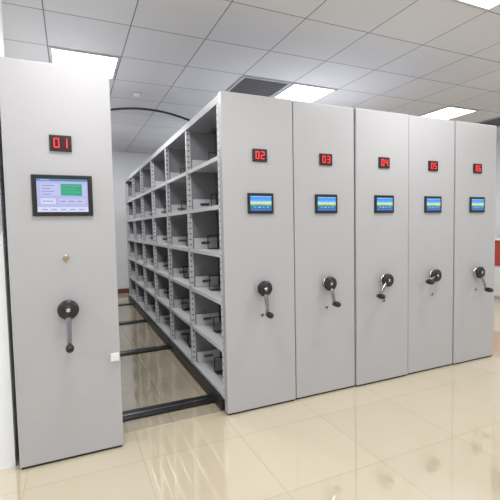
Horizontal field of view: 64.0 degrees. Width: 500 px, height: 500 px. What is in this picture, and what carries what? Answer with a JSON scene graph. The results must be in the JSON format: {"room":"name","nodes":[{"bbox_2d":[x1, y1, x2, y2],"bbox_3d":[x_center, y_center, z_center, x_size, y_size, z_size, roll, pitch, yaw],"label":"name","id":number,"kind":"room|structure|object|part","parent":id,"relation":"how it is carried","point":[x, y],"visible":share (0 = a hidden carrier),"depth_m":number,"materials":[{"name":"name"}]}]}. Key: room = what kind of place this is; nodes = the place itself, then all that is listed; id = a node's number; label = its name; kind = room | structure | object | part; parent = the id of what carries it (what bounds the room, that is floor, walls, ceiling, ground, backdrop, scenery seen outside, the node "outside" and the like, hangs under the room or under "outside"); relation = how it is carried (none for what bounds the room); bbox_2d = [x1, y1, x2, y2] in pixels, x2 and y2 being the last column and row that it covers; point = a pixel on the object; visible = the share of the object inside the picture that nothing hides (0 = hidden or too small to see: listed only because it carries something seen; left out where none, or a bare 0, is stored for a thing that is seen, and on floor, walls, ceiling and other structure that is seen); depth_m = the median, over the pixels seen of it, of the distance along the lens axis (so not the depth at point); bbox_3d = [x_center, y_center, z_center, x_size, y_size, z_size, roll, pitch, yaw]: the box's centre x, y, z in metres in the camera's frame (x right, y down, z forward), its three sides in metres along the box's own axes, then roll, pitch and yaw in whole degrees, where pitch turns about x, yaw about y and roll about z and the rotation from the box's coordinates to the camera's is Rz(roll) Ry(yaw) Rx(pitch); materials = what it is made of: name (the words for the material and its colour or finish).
{"room":"archive storage room","nodes":[
{"label":"archive storage room","id":0,"kind":"room"},
{"bbox_2d":[0,0,18,469],"bbox_3d":[-1.892,-0.233,2.419,0.735,3.100,0.520,-3,4,-24],"label":"wall pillar","id":1,"kind":"structure","parent":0,"point":[9,444],"depth_m":2.39,"materials":[{"name":"paint"}]},
{"bbox_2d":[112,151,152,288],"bbox_3d":[-1.603,-0.650,9.401,11.400,3.100,0.100,-3,4,-24],"label":"wall","id":2,"kind":"structure","parent":0,"point":[125,164],"depth_m":8.80,"materials":[{"name":"paint"}]},
{"bbox_2d":[118,288,128,293],"bbox_3d":[-1.550,0.850,9.436,11.200,0.100,0.015,-3,4,-24],"label":"baseboard","id":3,"kind":"structure","parent":2,"relation":"attached to","point":[126,290],"depth_m":8.87,"materials":[{"name":"brown wood"}]},
{"bbox_2d":[0,293,499,499],"bbox_3d":[0.776,1.208,4.280,11.400,0.100,11.550,-3,4,-24],"label":"floor","id":4,"kind":"structure","parent":0,"point":[433,434],"depth_m":2.50,"materials":[{"name":"tile"}]},
{"bbox_2d":[0,57,123,469],"bbox_3d":[-2.203,-0.018,4.832,0.592,2.400,5.608,-3,4,-24],"label":"shelving unit","id":5,"kind":"object","parent":4,"relation":"on","point":[56,118],"visible":1,"depth_m":2.41,"materials":[{"name":"paint"}]},
{"bbox_3d":[-1.093,0.358,2.406,0.120,0.120,0.072,-3,4,-24],"label":"crank handle","id":6,"kind":"part","parent":5,"relation":"part of","materials":[{"name":"black plastic"}]},
{"bbox_3d":[-1.078,0.477,2.385,0.032,0.195,0.051,-3,4,-24],"label":"crank arm","id":7,"kind":"part","parent":5,"relation":"part of","materials":[{"name":"metal"}]},
{"bbox_2d":[118,300,224,433],"bbox_3d":[-0.550,1.089,5.856,4.400,0.004,5.340,-3,4,-24],"label":"floor","id":8,"kind":"structure","parent":4,"relation":"on","point":[156,377],"depth_m":3.77,"materials":[{"name":"tile"}]},
{"bbox_2d":[118,303,132,305],"bbox_3d":[-1.460,0.977,7.900,4.420,0.015,0.150,-3,4,-24],"label":"floor track","id":9,"kind":"object","parent":8,"relation":"on","point":[122,304],"visible":0.02,"depth_m":7.46,"materials":[{"name":"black metal"}]},
{"bbox_2d":[119,319,146,324],"bbox_3d":[-0.824,1.048,6.488,4.420,0.015,0.150,-3,4,-24],"label":"floor track","id":10,"kind":"object","parent":8,"relation":"on","point":[142,320],"visible":0.02,"depth_m":6.03,"materials":[{"name":"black metal"}]},
{"bbox_2d":[120,345,169,355],"bbox_3d":[-0.200,1.117,5.103,4.420,0.015,0.150,-3,4,-24],"label":"floor track","id":11,"kind":"object","parent":8,"relation":"on","point":[162,347],"visible":0.02,"depth_m":4.62,"materials":[{"name":"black metal"}]},
{"bbox_3d":[-0.200,1.115,5.103,4.420,0.011,0.022,-3,4,-24],"label":"steel rail","id":12,"kind":"part","parent":11,"relation":"part of","materials":[{"name":"black metal"}]},
{"bbox_2d":[122,395,214,421],"bbox_3d":[0.456,1.190,3.646,4.420,0.015,0.150,-3,4,-24],"label":"floor track","id":13,"kind":"object","parent":8,"relation":"on","point":[138,413],"visible":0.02,"depth_m":3.13,"materials":[{"name":"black metal"}]},
{"bbox_2d":[292,100,354,398],"bbox_3d":[-0.459,-0.105,5.721,0.592,2.400,5.608,-3,4,-24],"label":"shelving unit","id":14,"kind":"object","parent":13,"relation":"on","point":[322,134],"visible":0.43,"depth_m":3.30,"materials":[{"name":"paint"}]},
{"bbox_3d":[0.656,0.276,3.297,0.120,0.120,0.072,-3,4,-24],"label":"crank handle","id":15,"kind":"part","parent":14,"relation":"part of","materials":[{"name":"black plastic"}]},
{"bbox_3d":[0.676,0.367,3.276,0.032,0.140,0.051,-7,5,-24],"label":"crank arm","id":16,"kind":"part","parent":14,"relation":"part of","materials":[{"name":"metal"}]},
{"bbox_2d":[354,108,407,386],"bbox_3d":[0.096,-0.130,5.956,0.592,2.400,5.608,-3,4,-24],"label":"shelving unit","id":17,"kind":"object","parent":13,"relation":"on","point":[380,137],"visible":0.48,"depth_m":3.53,"materials":[{"name":"paint"}]},
{"bbox_3d":[1.153,0.337,3.477,0.165,0.032,0.051,-44,19,-16],"label":"crank arm","id":18,"kind":"part","parent":17,"relation":"part of","materials":[{"name":"metal"}]},
{"bbox_3d":[1.211,0.266,3.534,0.120,0.120,0.072,-3,4,-24],"label":"crank handle","id":19,"kind":"part","parent":17,"relation":"part of","materials":[{"name":"black plastic"}]},
{"bbox_2d":[407,115,454,374],"bbox_3d":[0.642,-0.155,6.212,0.592,2.400,5.608,-3,4,-24],"label":"shelving unit","id":20,"kind":"object","parent":13,"relation":"on","point":[430,140],"visible":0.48,"depth_m":3.79,"materials":[{"name":"paint"}]},
{"bbox_3d":[1.756,0.241,3.789,0.120,0.120,0.072,-3,4,-24],"label":"crank handle","id":21,"kind":"part","parent":20,"relation":"part of","materials":[{"name":"black plastic"}]},
{"bbox_2d":[452,121,496,364],"bbox_3d":[1.195,-0.180,6.451,0.592,2.400,5.608,-3,4,-24],"label":"shelving unit","id":22,"kind":"object","parent":13,"relation":"on","point":[474,143],"visible":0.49,"depth_m":4.02,"materials":[{"name":"paint"}]},
{"bbox_3d":[2.310,0.226,4.029,0.120,0.120,0.072,-3,4,-24],"label":"crank handle","id":23,"kind":"part","parent":22,"relation":"part of","materials":[{"name":"black plastic"}]},
{"bbox_2d":[125,91,295,414],"bbox_3d":[-1.016,-0.079,5.463,0.617,2.400,5.608,-3,4,-24],"label":"shelving unit","id":24,"kind":"object","parent":4,"relation":"on","point":[250,218],"visible":0.99,"depth_m":3.17,"materials":[{"name":"paint"}]},
{"bbox_3d":[-2.150,-0.202,8.014,0.592,2.330,0.018,-3,4,-24],"label":"panel","id":25,"kind":"part","parent":24,"relation":"part of","materials":[{"name":"paint"}]},
{"bbox_3d":[-2.147,-0.221,8.003,0.585,2.230,0.040,-3,4,-24],"label":"upright frame","id":26,"kind":"part","parent":24,"relation":"part of","materials":[{"name":"paint"}]},
{"bbox_3d":[-1.781,-0.180,7.191,0.585,2.230,0.040,-3,4,-24],"label":"upright frame","id":27,"kind":"part","parent":24,"relation":"part of","materials":[{"name":"paint"}]},
{"bbox_3d":[-1.584,0.580,6.829,0.576,0.032,0.863,-3,4,-24],"label":"shelf","id":28,"kind":"part","parent":24,"relation":"part of","materials":[{"name":"metal"}]},
{"bbox_3d":[-1.577,0.947,6.851,0.576,0.032,0.863,-3,4,-24],"label":"shelf","id":29,"kind":"part","parent":24,"relation":"part of","materials":[{"name":"metal"}]},
{"bbox_3d":[-1.247,-0.844,5.932,0.576,0.032,0.863,-3,4,-24],"label":"shelf","id":30,"kind":"part","parent":24,"relation":"part of","materials":[{"name":"metal"}]},
{"bbox_3d":[-1.416,-0.140,6.380,0.585,2.230,0.040,-3,4,-24],"label":"upright frame","id":31,"kind":"part","parent":24,"relation":"part of","materials":[{"name":"paint"}]},
{"bbox_3d":[-1.233,-0.112,5.975,0.576,0.032,0.863,-3,4,-24],"label":"shelf","id":32,"kind":"part","parent":24,"relation":"part of","materials":[{"name":"metal"}]},
{"bbox_3d":[-1.529,-0.555,6.258,0.229,0.100,0.012,-3,4,-24],"label":"divider plate","id":33,"kind":"part","parent":24,"relation":"part of","materials":[{"name":"paint"}]},
{"bbox_3d":[-1.226,0.255,5.996,0.576,0.032,0.863,-3,4,-24],"label":"shelf","id":34,"kind":"part","parent":24,"relation":"part of","materials":[{"name":"metal"}]},
{"bbox_3d":[-1.521,-0.189,6.279,0.229,0.100,0.012,-3,4,-24],"label":"divider plate","id":35,"kind":"part","parent":24,"relation":"part of","materials":[{"name":"paint"}]},
{"bbox_2d":[110,107,189,120],"bbox_3d":[-0.932,-1.208,3.560,0.948,0.109,0.020,-3,4,-24],"label":"cable conduit","id":36,"kind":"object","parent":24,"relation":"attached to","point":[121,108],"visible":0.72,"depth_m":3.56,"materials":[{"name":"black plastic"}]},
{"bbox_3d":[-1.218,0.621,6.018,0.576,0.032,0.863,-3,4,-24],"label":"shelf","id":37,"kind":"part","parent":24,"relation":"part of","materials":[{"name":"metal"}]},
{"bbox_3d":[-1.514,0.177,6.301,0.229,0.100,0.012,-3,4,-24],"label":"divider plate","id":38,"kind":"part","parent":24,"relation":"part of","materials":[{"name":"paint"}]},
{"bbox_3d":[-1.211,0.987,6.039,0.576,0.032,0.863,-3,4,-24],"label":"shelf","id":39,"kind":"part","parent":24,"relation":"part of","materials":[{"name":"metal"}]},
{"bbox_3d":[-1.507,0.543,6.322,0.229,0.100,0.012,-3,4,-24],"label":"divider plate","id":40,"kind":"part","parent":24,"relation":"part of","materials":[{"name":"paint"}]},
{"bbox_3d":[-1.500,0.910,6.344,0.229,0.100,0.012,-3,4,-24],"label":"divider plate","id":41,"kind":"part","parent":24,"relation":"part of","materials":[{"name":"paint"}]},
{"bbox_3d":[-0.882,-0.804,5.120,0.576,0.032,0.863,-3,4,-24],"label":"shelf","id":42,"kind":"part","parent":24,"relation":"part of","materials":[{"name":"metal"}]},
{"bbox_3d":[-1.051,-0.099,5.568,0.585,2.230,0.040,-3,4,-24],"label":"upright frame","id":43,"kind":"part","parent":24,"relation":"part of","materials":[{"name":"paint"}]},
{"bbox_3d":[-0.875,-0.438,5.142,0.576,0.032,0.863,-3,4,-24],"label":"shelf","id":44,"kind":"part","parent":24,"relation":"part of","materials":[{"name":"metal"}]},
{"bbox_3d":[-1.170,-0.881,5.425,0.229,0.100,0.012,-3,4,-24],"label":"divider plate","id":45,"kind":"part","parent":24,"relation":"part of","materials":[{"name":"paint"}]},
{"bbox_3d":[-0.867,-0.071,5.163,0.576,0.032,0.863,-3,4,-24],"label":"shelf","id":46,"kind":"part","parent":24,"relation":"part of","materials":[{"name":"metal"}]},
{"bbox_3d":[-1.163,-0.515,5.446,0.229,0.100,0.012,-3,4,-24],"label":"divider plate","id":47,"kind":"part","parent":24,"relation":"part of","materials":[{"name":"paint"}]},
{"bbox_3d":[-0.860,0.295,5.185,0.576,0.032,0.863,-3,4,-24],"label":"shelf","id":48,"kind":"part","parent":24,"relation":"part of","materials":[{"name":"metal"}]},
{"bbox_3d":[-1.156,-0.149,5.468,0.229,0.100,0.012,-3,4,-24],"label":"divider plate","id":49,"kind":"part","parent":24,"relation":"part of","materials":[{"name":"paint"}]},
{"bbox_3d":[-0.853,0.661,5.206,0.576,0.032,0.863,-3,4,-24],"label":"shelf","id":50,"kind":"part","parent":24,"relation":"part of","materials":[{"name":"metal"}]},
{"bbox_3d":[-1.149,0.218,5.489,0.229,0.100,0.012,-3,4,-24],"label":"divider plate","id":51,"kind":"part","parent":24,"relation":"part of","materials":[{"name":"paint"}]},
{"bbox_3d":[-0.846,1.028,5.228,0.576,0.032,0.863,-3,4,-24],"label":"shelf","id":52,"kind":"part","parent":24,"relation":"part of","materials":[{"name":"metal"}]},
{"bbox_3d":[-1.142,0.584,5.511,0.229,0.100,0.012,-3,4,-24],"label":"divider plate","id":53,"kind":"part","parent":24,"relation":"part of","materials":[{"name":"paint"}]},
{"bbox_3d":[-1.135,0.950,5.532,0.229,0.100,0.012,-3,4,-24],"label":"divider plate","id":54,"kind":"part","parent":24,"relation":"part of","materials":[{"name":"paint"}]},
{"bbox_3d":[-0.805,-0.841,4.613,0.229,0.100,0.012,-3,4,-24],"label":"divider plate","id":55,"kind":"part","parent":24,"relation":"part of","materials":[{"name":"paint"}]},
{"bbox_3d":[-0.516,-0.763,4.309,0.576,0.032,0.863,-3,4,-24],"label":"shelf","id":56,"kind":"part","parent":24,"relation":"part of","materials":[{"name":"metal"}]},
{"bbox_3d":[-1.038,1.054,5.629,0.617,0.080,5.350,-3,4,-24],"label":"frame","id":57,"kind":"part","parent":24,"relation":"part of","materials":[{"name":"black metal"}]},
{"bbox_3d":[-0.685,-0.059,4.757,0.585,2.230,0.040,-3,4,-24],"label":"upright frame","id":58,"kind":"part","parent":24,"relation":"part of","materials":[{"name":"paint"}]},
{"bbox_3d":[-0.509,-0.397,4.330,0.576,0.032,0.863,-3,4,-24],"label":"shelf","id":59,"kind":"part","parent":24,"relation":"part of","materials":[{"name":"metal"}]},
{"bbox_3d":[-0.502,-0.031,4.352,0.576,0.032,0.863,-3,4,-24],"label":"shelf","id":60,"kind":"part","parent":24,"relation":"part of","materials":[{"name":"metal"}]},
{"bbox_3d":[-0.798,-0.474,4.635,0.229,0.100,0.012,-3,4,-24],"label":"divider plate","id":61,"kind":"part","parent":24,"relation":"part of","materials":[{"name":"paint"}]},
{"bbox_3d":[-0.495,0.336,4.373,0.576,0.032,0.863,-3,4,-24],"label":"shelf","id":62,"kind":"part","parent":24,"relation":"part of","materials":[{"name":"metal"}]},
{"bbox_3d":[-0.791,-0.108,4.656,0.229,0.100,0.012,-3,4,-24],"label":"divider plate","id":63,"kind":"part","parent":24,"relation":"part of","materials":[{"name":"paint"}]},
{"bbox_3d":[-0.488,0.702,4.395,0.576,0.032,0.863,-3,4,-24],"label":"shelf","id":64,"kind":"part","parent":24,"relation":"part of","materials":[{"name":"metal"}]},
{"bbox_3d":[-0.783,0.258,4.678,0.229,0.100,0.012,-3,4,-24],"label":"divider plate","id":65,"kind":"part","parent":24,"relation":"part of","materials":[{"name":"paint"}]},
{"bbox_3d":[-0.480,1.068,4.416,0.576,0.032,0.863,-3,4,-24],"label":"shelf","id":66,"kind":"part","parent":24,"relation":"part of","materials":[{"name":"metal"}]},
{"bbox_3d":[-0.776,0.625,4.699,0.229,0.100,0.012,-3,4,-24],"label":"divider plate","id":67,"kind":"part","parent":24,"relation":"part of","materials":[{"name":"paint"}]},
{"bbox_3d":[-0.769,0.991,4.721,0.229,0.100,0.012,-3,4,-24],"label":"divider plate","id":68,"kind":"part","parent":24,"relation":"part of","materials":[{"name":"paint"}]},
{"bbox_2d":[182,297,189,310],"bbox_3d":[-0.699,0.615,4.568,0.140,0.130,0.084,-3,4,-24],"label":"bookend","id":69,"kind":"object","parent":24,"relation":"on","point":[186,309],"visible":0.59,"depth_m":4.58,"materials":[{"name":"metal"}]},
{"bbox_3d":[-0.440,-0.800,3.802,0.229,0.100,0.012,-3,4,-24],"label":"divider plate","id":70,"kind":"part","parent":24,"relation":"part of","materials":[{"name":"paint"}]},
{"bbox_3d":[-0.320,-0.018,3.945,0.585,2.230,0.040,-3,4,-24],"label":"upright frame","id":71,"kind":"part","parent":24,"relation":"part of","materials":[{"name":"paint"}]},
{"bbox_3d":[-0.151,-0.723,3.497,0.576,0.032,0.863,-3,4,-24],"label":"shelf","id":72,"kind":"part","parent":24,"relation":"part of","materials":[{"name":"metal"}]},
{"bbox_3d":[-0.144,-0.356,3.519,0.576,0.032,0.863,-3,4,-24],"label":"shelf","id":73,"kind":"part","parent":24,"relation":"part of","materials":[{"name":"metal"}]},
{"bbox_3d":[-0.432,-0.434,3.823,0.229,0.100,0.012,-3,4,-24],"label":"divider plate","id":74,"kind":"part","parent":24,"relation":"part of","materials":[{"name":"paint"}]},
{"bbox_3d":[-0.137,0.010,3.540,0.576,0.032,0.863,-3,4,-24],"label":"shelf","id":75,"kind":"part","parent":24,"relation":"part of","materials":[{"name":"metal"}]},
{"bbox_3d":[-0.425,-0.068,3.845,0.229,0.100,0.012,-3,4,-24],"label":"divider plate","id":76,"kind":"part","parent":24,"relation":"part of","materials":[{"name":"paint"}]},
{"bbox_3d":[-0.130,0.376,3.562,0.576,0.032,0.863,-3,4,-24],"label":"shelf","id":77,"kind":"part","parent":24,"relation":"part of","materials":[{"name":"metal"}]},
{"bbox_3d":[-0.418,0.299,3.866,0.229,0.100,0.012,-3,4,-24],"label":"divider plate","id":78,"kind":"part","parent":24,"relation":"part of","materials":[{"name":"paint"}]},
{"bbox_3d":[-0.122,0.743,3.583,0.576,0.032,0.863,-3,4,-24],"label":"shelf","id":79,"kind":"part","parent":24,"relation":"part of","materials":[{"name":"metal"}]},
{"bbox_3d":[-0.411,0.665,3.888,0.229,0.100,0.012,-3,4,-24],"label":"divider plate","id":80,"kind":"part","parent":24,"relation":"part of","materials":[{"name":"paint"}]},
{"bbox_3d":[-0.115,1.109,3.605,0.576,0.032,0.863,-3,4,-24],"label":"shelf","id":81,"kind":"part","parent":24,"relation":"part of","materials":[{"name":"metal"}]},
{"bbox_3d":[-0.404,1.031,3.910,0.229,0.100,0.012,-3,4,-24],"label":"divider plate","id":82,"kind":"part","parent":24,"relation":"part of","materials":[{"name":"paint"}]},
{"bbox_2d":[207,235,219,248],"bbox_3d":[-0.313,-0.076,3.695,0.140,0.130,0.084,-3,4,-24],"label":"bookend","id":83,"kind":"object","parent":24,"relation":"on","point":[207,235],"visible":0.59,"depth_m":3.71,"materials":[{"name":"metal"}]},
{"bbox_2d":[209,275,220,290],"bbox_3d":[-0.292,0.296,3.613,0.140,0.130,0.084,-3,4,-24],"label":"bookend","id":84,"kind":"object","parent":24,"relation":"on","point":[217,289],"visible":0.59,"depth_m":3.62,"materials":[{"name":"metal"}]},
{"bbox_2d":[213,316,221,332],"bbox_3d":[-0.249,0.664,3.583,0.140,0.130,0.084,-3,4,-24],"label":"bookend","id":85,"kind":"object","parent":24,"relation":"on","point":[215,331],"visible":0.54,"depth_m":3.59,"materials":[{"name":"metal"}]},
{"bbox_2d":[214,356,222,374],"bbox_3d":[-0.241,1.032,3.591,0.140,0.130,0.084,-3,4,-24],"label":"bookend","id":86,"kind":"object","parent":24,"relation":"on","point":[218,372],"visible":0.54,"depth_m":3.60,"materials":[{"name":"metal"}]},
{"bbox_3d":[0.045,0.022,3.134,0.585,2.230,0.040,-3,4,-24],"label":"upright frame","id":87,"kind":"part","parent":24,"relation":"part of","materials":[{"name":"paint"}]},
{"bbox_3d":[0.068,0.032,3.087,0.592,2.385,0.065,-3,4,-24],"label":"panel","id":88,"kind":"part","parent":24,"relation":"part of","materials":[{"name":"paint"}]},
{"bbox_3d":[0.110,0.292,3.043,0.120,0.120,0.072,-3,4,-24],"label":"crank handle","id":89,"kind":"part","parent":24,"relation":"part of","materials":[{"name":"black plastic"}]},
{"bbox_3d":[0.125,0.398,3.021,0.032,0.170,0.051,-3,4,-24],"label":"crank arm","id":90,"kind":"part","parent":24,"relation":"part of","materials":[{"name":"metal"}]},
{"bbox_2d":[494,237,499,298],"bbox_3d":[4.666,0.320,7.771,0.720,1.110,2.700,-3,4,-24],"label":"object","id":91,"kind":"structure","parent":4,"relation":"on","point":[497,239],"depth_m":7.32,"materials":[{"name":"white laminate"}]},
{"bbox_2d":[1,0,499,153],"bbox_3d":[0.713,-1.986,4.092,11.400,0.100,11.550,-3,4,-24],"label":"ceiling","id":92,"kind":"structure","parent":0,"point":[410,57],"depth_m":3.78,"materials":[{"name":"tile"}]},
{"bbox_2d":[49,46,119,79],"bbox_3d":[-1.678,-1.881,4.061,0.620,0.012,0.620,-3,4,-24],"label":"ceiling light panel","id":93,"kind":"object","parent":92,"relation":"attached to","point":[61,56],"visible":0.77,"depth_m":3.94,"materials":[{"name":"plastic"}]},
{"bbox_2d":[133,92,141,96],"bbox_3d":[-1.400,-1.926,4.971,0.100,0.040,0.100,-3,4,-24],"label":"smoke detector","id":94,"kind":"object","parent":92,"relation":"attached to","point":[136,94],"visible":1,"depth_m":4.94,"materials":[{"name":"white plastic"}]},
{"bbox_2d":[227,75,291,96],"bbox_3d":[0.086,-1.962,4.851,0.620,0.012,0.620,-3,4,-24],"label":"ceiling vent","id":95,"kind":"object","parent":92,"relation":"in","point":[251,85],"visible":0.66,"depth_m":4.79,"materials":[{"name":"metal"}]},
{"bbox_2d":[273,83,336,102],"bbox_3d":[0.675,-1.989,5.114,0.620,0.012,0.620,-3,4,-24],"label":"ceiling light panel","id":96,"kind":"object","parent":92,"relation":"attached to","point":[295,91],"visible":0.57,"depth_m":5.05,"materials":[{"name":"plastic"}]},
{"bbox_2d":[420,106,478,119],"bbox_3d":[3.027,-2.097,6.168,0.620,0.012,0.620,-3,4,-24],"label":"ceiling light panel","id":97,"kind":"object","parent":92,"relation":"attached to","point":[449,112],"visible":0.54,"depth_m":6.10,"materials":[{"name":"plastic"}]},
{"bbox_2d":[452,0,499,10],"bbox_3d":[1.733,-1.872,2.764,0.620,0.012,0.620,-3,4,-24],"label":"ceiling light panel","id":98,"kind":"object","parent":92,"relation":"attached to","point":[487,5],"visible":1,"depth_m":3.06,"materials":[{"name":"plastic"}]},
{"bbox_2d":[461,0,499,8],"bbox_3d":[1.733,-1.874,2.764,0.580,0.008,0.580,-3,4,-24],"label":"diffuser","id":99,"kind":"object","parent":98,"relation":"attached to","point":[481,4],"depth_m":3.07,"materials":[{"name":"white plastic"}]},
{"bbox_2d":[477,117,499,126],"bbox_3d":[4.203,-2.151,6.695,0.620,0.012,0.620,-3,4,-24],"label":"ceiling vent","id":100,"kind":"object","parent":92,"relation":"in","point":[494,121],"visible":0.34,"depth_m":6.74,"materials":[{"name":"metal"}]},
{"bbox_2d":[495,139,499,236],"bbox_3d":[5.917,-0.624,6.448,0.100,3.100,11.450,-3,4,-24],"label":"wall","id":101,"kind":"structure","parent":0,"point":[497,205],"depth_m":8.17,"materials":[{"name":"paint"}]}
]}

